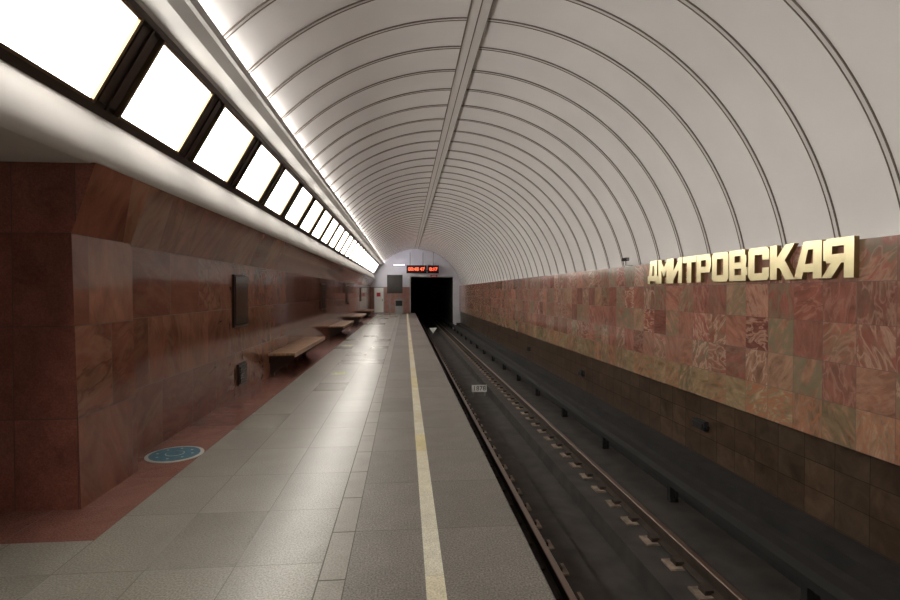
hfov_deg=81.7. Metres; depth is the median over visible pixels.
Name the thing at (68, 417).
pillar
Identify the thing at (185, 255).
wall
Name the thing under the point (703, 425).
junction box
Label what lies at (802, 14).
ceiling ribs
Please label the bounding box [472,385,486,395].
plate
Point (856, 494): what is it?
wall
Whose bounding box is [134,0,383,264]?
cornice
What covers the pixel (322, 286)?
sign
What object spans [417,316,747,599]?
railway track
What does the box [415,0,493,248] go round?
crown molding
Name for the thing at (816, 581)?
rail
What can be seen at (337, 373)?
floor sticker
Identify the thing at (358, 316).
bench
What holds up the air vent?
in the wall at (185, 255)
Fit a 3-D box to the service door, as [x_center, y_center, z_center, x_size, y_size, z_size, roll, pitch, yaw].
[-5.546,0.002,40.577,0.850,2.050,0.198,0,1,-5]
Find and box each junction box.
[578,369,584,375]
[692,417,709,430]
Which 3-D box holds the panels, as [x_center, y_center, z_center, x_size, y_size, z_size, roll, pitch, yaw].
[-3.547,-2.025,15.292,0.363,0.621,48.770,0,1,-5]
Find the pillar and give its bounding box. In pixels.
[0,161,149,511]
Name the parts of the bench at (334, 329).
seat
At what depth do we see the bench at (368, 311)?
33.42 m
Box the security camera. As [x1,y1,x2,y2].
[622,258,632,265]
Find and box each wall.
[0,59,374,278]
[131,185,374,456]
[371,249,460,328]
[459,235,899,465]
[460,312,899,564]
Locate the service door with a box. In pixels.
[373,287,383,312]
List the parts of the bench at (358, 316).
seat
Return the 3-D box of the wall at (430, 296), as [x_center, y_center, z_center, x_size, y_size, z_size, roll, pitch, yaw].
[-3.192,-0.974,50.404,7.660,6.900,19.000,0,1,-5]
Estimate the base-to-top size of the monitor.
2.950 m
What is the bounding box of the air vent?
[237,361,246,385]
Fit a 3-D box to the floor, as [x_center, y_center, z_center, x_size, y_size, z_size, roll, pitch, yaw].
[-5.958,2.054,15.577,10.810,1.315,50.000,0,1,-5]
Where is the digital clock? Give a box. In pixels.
[406,253,438,272]
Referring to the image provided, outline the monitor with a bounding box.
[387,275,402,313]
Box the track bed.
[420,318,899,599]
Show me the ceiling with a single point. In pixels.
(844, 143)
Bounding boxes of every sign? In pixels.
[232,274,247,327]
[320,283,325,309]
[346,286,348,303]
[648,236,859,283]
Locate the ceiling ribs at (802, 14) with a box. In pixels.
[223,0,899,284]
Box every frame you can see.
[0,0,378,273]
[410,276,452,312]
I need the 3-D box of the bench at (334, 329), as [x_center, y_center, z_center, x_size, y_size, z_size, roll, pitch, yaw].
[-4.116,1.114,19.888,0.523,0.462,3.700,0,1,-5]
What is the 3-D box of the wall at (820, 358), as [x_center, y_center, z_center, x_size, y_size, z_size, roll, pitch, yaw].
[3.003,0.259,16.326,0.200,2.020,50.000,0,1,-5]
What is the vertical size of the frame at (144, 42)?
0.820 m
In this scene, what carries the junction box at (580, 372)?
attached to the wall at (856, 494)
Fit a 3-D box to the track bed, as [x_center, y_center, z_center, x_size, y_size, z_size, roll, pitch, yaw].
[0.320,2.406,25.663,3.740,0.740,69.000,0,1,-5]
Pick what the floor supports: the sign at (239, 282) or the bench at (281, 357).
the bench at (281, 357)
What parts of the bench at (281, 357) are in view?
seat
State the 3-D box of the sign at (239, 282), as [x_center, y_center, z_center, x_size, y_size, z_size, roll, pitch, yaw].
[-3.356,0.012,8.343,0.048,0.820,0.700,0,1,-5]
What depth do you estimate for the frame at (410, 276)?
40.85 m
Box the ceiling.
[198,0,899,284]
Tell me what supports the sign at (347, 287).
attached to the wall at (185, 255)
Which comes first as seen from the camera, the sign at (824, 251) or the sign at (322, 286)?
the sign at (824, 251)
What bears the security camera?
attached to the wall at (820, 358)
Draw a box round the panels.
[0,0,377,272]
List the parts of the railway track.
rail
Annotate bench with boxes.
[268,337,324,375]
[329,320,353,338]
[351,313,366,325]
[363,309,373,317]
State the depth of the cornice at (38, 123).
3.96 m
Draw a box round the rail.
[436,314,872,599]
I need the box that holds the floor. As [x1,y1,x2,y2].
[0,313,555,599]
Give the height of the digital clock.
1.620 m

